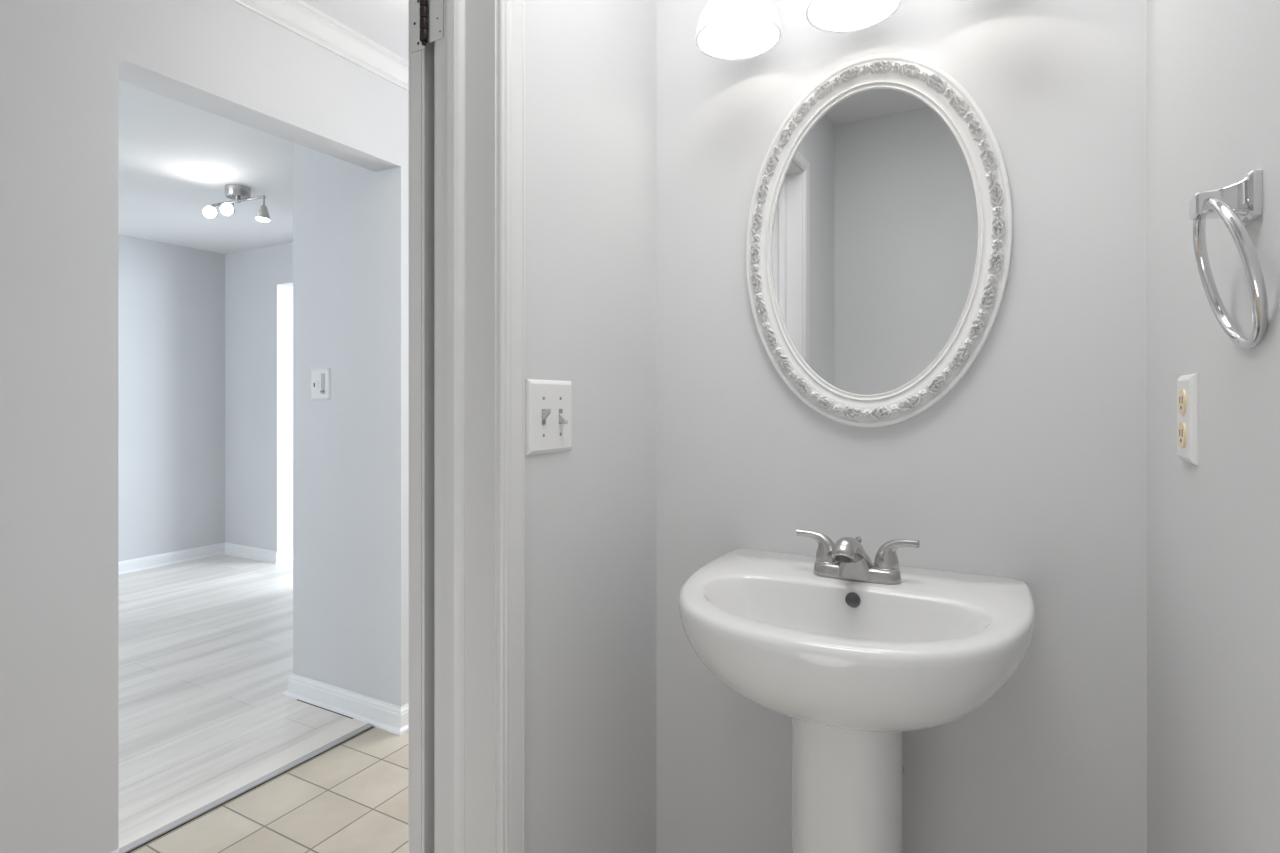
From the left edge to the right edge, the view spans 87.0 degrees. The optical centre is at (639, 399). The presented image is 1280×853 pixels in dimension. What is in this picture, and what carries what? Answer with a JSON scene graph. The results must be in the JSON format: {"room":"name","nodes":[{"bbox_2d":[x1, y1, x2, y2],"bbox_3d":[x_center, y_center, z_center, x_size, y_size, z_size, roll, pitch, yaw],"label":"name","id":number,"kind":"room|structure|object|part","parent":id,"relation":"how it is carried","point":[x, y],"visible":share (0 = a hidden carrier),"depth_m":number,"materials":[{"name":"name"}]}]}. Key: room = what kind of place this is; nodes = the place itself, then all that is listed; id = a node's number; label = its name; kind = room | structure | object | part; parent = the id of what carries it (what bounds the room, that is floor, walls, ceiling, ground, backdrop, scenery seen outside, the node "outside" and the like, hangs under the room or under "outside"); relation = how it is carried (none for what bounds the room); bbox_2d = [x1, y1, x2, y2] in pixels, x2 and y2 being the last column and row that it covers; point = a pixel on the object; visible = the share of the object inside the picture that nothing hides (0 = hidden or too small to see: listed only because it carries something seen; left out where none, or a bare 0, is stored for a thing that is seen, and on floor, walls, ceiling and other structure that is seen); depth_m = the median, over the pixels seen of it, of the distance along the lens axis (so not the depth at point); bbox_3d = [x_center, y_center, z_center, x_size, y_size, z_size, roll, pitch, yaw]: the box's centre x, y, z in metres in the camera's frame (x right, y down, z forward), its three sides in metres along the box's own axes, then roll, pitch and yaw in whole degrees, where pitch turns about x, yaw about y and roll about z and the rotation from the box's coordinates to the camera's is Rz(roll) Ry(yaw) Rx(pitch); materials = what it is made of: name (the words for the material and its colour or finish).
{"room":"bathroom","nodes":[
{"label":"bathroom","id":0,"kind":"room"},
{"bbox_2d":[118,234,224,561],"bbox_3d":[-4.525,0.030,2.959,0.120,2.320,5.240,0,0,29],"label":"wall","id":1,"kind":"structure","parent":0,"point":[171,297],"depth_m":4.88,"materials":[{"name":"paint"}]},
{"bbox_2d":[118,542,292,574],"bbox_3d":[-3.921,1.146,3.232,0.676,0.088,6.100,0,0,29],"label":"baseboard","id":2,"kind":"structure","parent":1,"relation":"attached to","point":[265,555],"depth_m":4.96,"materials":[{"name":"paint"}]},
{"bbox_3d":[-3.915,1.181,3.229,0.663,0.019,6.100,0,0,29],"label":"shoe moulding","id":3,"kind":"part","parent":2,"relation":"part of","materials":[{"name":"paint"}]},
{"bbox_2d":[0,0,400,852],"bbox_3d":[-1.861,-0.003,0.735,0.130,2.385,7.500,0,0,29],"label":"wall","id":4,"kind":"structure","parent":0,"point":[62,62],"depth_m":1.58,"materials":[{"name":"paint"}]},
{"bbox_2d":[231,0,408,90],"bbox_3d":[-1.777,-1.159,0.689,0.062,0.072,7.500,0,0,29],"label":"crown molding","id":5,"kind":"structure","parent":4,"relation":"attached to","point":[299,17],"depth_m":2.15,"materials":[{"name":"paint"}]},
{"bbox_2d":[118,80,292,253],"bbox_3d":[-2.568,-1.180,3.118,3.399,0.100,7.400,0,0,29],"label":"ceiling","id":6,"kind":"structure","parent":0,"point":[176,159],"depth_m":3.41,"materials":[{"name":"paint"}]},
{"bbox_2d":[203,184,269,221],"bbox_3d":[-2.127,-1.028,3.579,0.431,0.203,0.135,0,0,13],"label":"ceiling spotlight","id":7,"kind":"object","parent":6,"relation":"attached to","point":[238,193],"visible":1,"depth_m":3.54,"materials":[{"name":"silver metal"}]},
{"bbox_3d":[-2.294,-1.001,3.601,0.063,0.063,0.028,0,0,-20],"label":"spot bulb","id":8,"kind":"part","parent":7,"relation":"part of","materials":[{"name":"white glass"}]},
{"bbox_3d":[-2.164,-0.999,3.537,0.062,0.063,0.029,0,0,-9],"label":"spot bulb","id":9,"kind":"part","parent":7,"relation":"part of","materials":[{"name":"white glass"}]},
{"bbox_3d":[-1.958,-0.940,3.505,0.062,0.027,0.062,0,0,29],"label":"spot bulb","id":10,"kind":"part","parent":7,"relation":"part of","materials":[{"name":"white glass"}]},
{"bbox_2d":[118,554,367,848],"bbox_3d":[-2.573,1.217,3.121,3.388,0.066,7.400,0,0,29],"label":"floor","id":11,"kind":"structure","parent":0,"point":[205,645],"depth_m":2.75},
{"bbox_2d":[225,242,292,550],"bbox_3d":[-1.308,0.030,5.415,3.400,2.320,2.160,0,0,29],"label":"wall","id":12,"kind":"structure","parent":0,"point":[259,281],"depth_m":5.02,"materials":[{"name":"paint"}]},
{"bbox_2d":[130,727,408,852],"bbox_3d":[-0.884,1.220,0.200,2.317,0.060,7.500,0,0,29],"label":"floor","id":13,"kind":"structure","parent":0,"point":[353,796],"depth_m":1.95,"materials":[{"name":"tile"}]},
{"bbox_2d":[119,723,373,852],"bbox_3d":[-1.183,1.192,2.096,0.033,0.017,0.863,0,0,29],"label":"threshold","id":14,"kind":"object","parent":13,"relation":"on","point":[150,837],"visible":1,"depth_m":2.03,"materials":[{"name":"silver metal"}]},
{"bbox_2d":[679,549,1034,852],"bbox_3d":[0.309,0.744,1.042,0.525,0.890,0.474,0,0,29],"label":"pedestal sink","id":15,"kind":"object","parent":13,"relation":"on","point":[855,666],"visible":0.98,"depth_m":0.97,"materials":[{"name":"white ceramic"}]},
{"bbox_2d":[679,549,1034,731],"bbox_3d":[0.309,0.377,1.042,0.525,0.156,0.474,0,0,29],"label":"basin","id":16,"kind":"object","parent":15,"relation":"in","point":[928,649],"depth_m":0.90,"materials":[{"name":"white ceramic"}]},
{"bbox_2d":[796,529,919,583],"bbox_3d":[0.354,0.259,1.131,0.157,0.081,0.157,0,0,-20],"label":"faucet","id":17,"kind":"object","parent":15,"relation":"on","point":[847,558],"visible":1,"depth_m":1.11,"materials":[{"name":"silver metal"}]},
{"bbox_3d":[0.310,0.253,1.174,0.072,0.055,0.040,0,0,29],"label":"handle","id":18,"kind":"part","parent":17,"relation":"part of","materials":[{"name":"silver metal"}]},
{"bbox_3d":[0.344,0.256,1.101,0.034,0.076,0.144,0,0,29],"label":"spout","id":19,"kind":"part","parent":17,"relation":"part of","materials":[{"name":"silver metal"}]},
{"bbox_3d":[0.366,0.289,1.143,0.143,0.021,0.050,0,0,29],"label":"plate","id":20,"kind":"part","parent":17,"relation":"part of","materials":[{"name":"silver metal"}]},
{"bbox_3d":[0.423,0.253,1.112,0.072,0.055,0.040,0,0,29],"label":"handle","id":21,"kind":"part","parent":17,"relation":"part of","materials":[{"name":"silver metal"}]},
{"bbox_2d":[293,88,408,705],"bbox_3d":[-1.101,0.030,2.627,0.616,2.320,0.120,0,0,29],"label":"wall","id":22,"kind":"structure","parent":0,"point":[351,221],"depth_m":2.56,"materials":[{"name":"paint"}]},
{"bbox_2d":[311,368,329,398],"bbox_3d":[-1.250,-0.063,2.633,0.111,0.122,0.014,0,0,29],"label":"dimmer switch","id":23,"kind":"object","parent":22,"relation":"attached to","point":[320,377],"visible":1,"depth_m":2.63,"materials":[{"name":"white plastic"}]},
{"bbox_2d":[283,673,408,735],"bbox_3d":[-0.708,1.146,3.344,0.668,0.088,1.816,0,0,29],"label":"baseboard","id":24,"kind":"structure","parent":22,"relation":"attached to","point":[383,715],"depth_m":2.54,"materials":[{"name":"paint"}]},
{"bbox_2d":[302,0,408,60],"bbox_3d":[-0.893,-1.245,0.204,2.337,0.100,7.700,0,0,29],"label":"ceiling","id":25,"kind":"structure","parent":0,"point":[384,22],"depth_m":2.11,"materials":[{"name":"paint"}]},
{"bbox_2d":[525,0,655,852],"bbox_3d":[-0.426,-0.003,0.747,0.120,2.385,1.700,0,0,29],"label":"wall","id":26,"kind":"structure","parent":0,"point":[590,65],"depth_m":1.24,"materials":[{"name":"paint"}]},
{"bbox_2d":[409,0,443,852],"bbox_3d":[-0.219,0.171,1.371,0.101,2.014,0.673,0,0,24],"label":"door","id":27,"kind":"structure","parent":26,"relation":"in","point":[426,17],"depth_m":1.10,"materials":[{"name":"paint"}]},
{"bbox_2d":[434,0,524,852],"bbox_3d":[-0.427,0.146,0.744,0.145,2.088,0.776,0,0,29],"label":"door frame","id":28,"kind":"structure","parent":26,"relation":"attached to","point":[466,56],"depth_m":1.03,"materials":[{"name":"paint"}]},
{"bbox_2d":[525,379,571,455],"bbox_3d":[-0.143,0.028,1.117,0.019,0.121,0.124,0,0,29],"label":"light switch","id":29,"kind":"object","parent":26,"relation":"attached to","point":[548,403],"visible":1,"depth_m":1.11,"materials":[{"name":"white plastic"}]},
{"bbox_2d":[656,0,1146,852],"bbox_3d":[0.432,-0.003,1.314,1.079,2.385,0.120,0,0,29],"label":"wall","id":30,"kind":"structure","parent":0,"point":[1031,469],"depth_m":1.17,"materials":[{"name":"paint"}]},
{"bbox_2d":[695,0,970,60],"bbox_3d":[0.372,-0.801,1.171,0.574,0.258,0.189,0,0,29],"label":"vanity light","id":31,"kind":"object","parent":30,"relation":"attached to","point":[731,30],"visible":1,"depth_m":1.23,"materials":[{"name":"white glass"}]},
{"bbox_3d":[0.183,-0.748,1.257,0.158,0.154,0.158,0,0,29],"label":"lamp shade","id":32,"kind":"part","parent":31,"relation":"part of","materials":[{"name":"white glass"}]},
{"bbox_3d":[0.365,-0.748,1.157,0.158,0.154,0.158,0,0,29],"label":"lamp shade","id":33,"kind":"part","parent":31,"relation":"part of","materials":[{"name":"white glass"}]},
{"bbox_2d":[746,54,1011,426],"bbox_3d":[0.416,-0.290,1.239,0.468,0.682,0.026,0,0,29],"label":"wall mirror","id":34,"kind":"object","parent":30,"relation":"attached to","point":[879,237],"visible":1,"depth_m":1.23,"materials":[{"name":"white mirror"}]},
{"bbox_3d":[0.421,-0.290,1.248,0.366,0.563,0.004,0,0,29],"label":"glass","id":35,"kind":"part","parent":34,"relation":"part of","materials":[{"name":"white mirror"}]},
{"bbox_2d":[1147,0,1279,852],"bbox_3d":[0.400,-0.003,0.237,0.100,2.385,1.800,0,0,29],"label":"wall","id":36,"kind":"structure","parent":0,"point":[1213,66],"depth_m":0.71,"materials":[{"name":"paint"}]},
{"bbox_2d":[1177,373,1198,464],"bbox_3d":[0.646,0.022,0.800,0.009,0.104,0.078,0,0,29],"label":"wall outlet","id":37,"kind":"object","parent":36,"relation":"attached to","point":[1187,385],"visible":1,"depth_m":0.78,"materials":[{"name":"white plastic"}]},
{"bbox_2d":[1178,389,1185,414],"bbox_3d":[0.643,0.003,0.801,0.002,0.030,0.034,0,0,29],"label":"socket","id":38,"kind":"object","parent":37,"relation":"attached to","point":[1181,392],"depth_m":0.80,"materials":[{"name":"beige plastic"}]},
{"bbox_2d":[1178,422,1185,447],"bbox_3d":[0.643,0.042,0.801,0.002,0.030,0.034,0,0,29],"label":"socket","id":39,"kind":"object","parent":37,"relation":"attached to","point":[1181,425],"depth_m":0.80,"materials":[{"name":"beige plastic"}]},
{"bbox_2d":[1189,168,1268,348],"bbox_3d":[0.520,-0.121,0.601,0.045,0.151,0.139,0,0,29],"label":"towel ring","id":40,"kind":"object","parent":36,"relation":"attached to","point":[1239,204],"visible":1,"depth_m":0.58,"materials":[{"name":"silver metal"}]},
{"bbox_3d":[0.534,-0.176,0.594,0.008,0.041,0.051,0,0,29],"label":"wall plate","id":41,"kind":"part","parent":40,"relation":"part of","materials":[{"name":"silver metal"}]}
]}

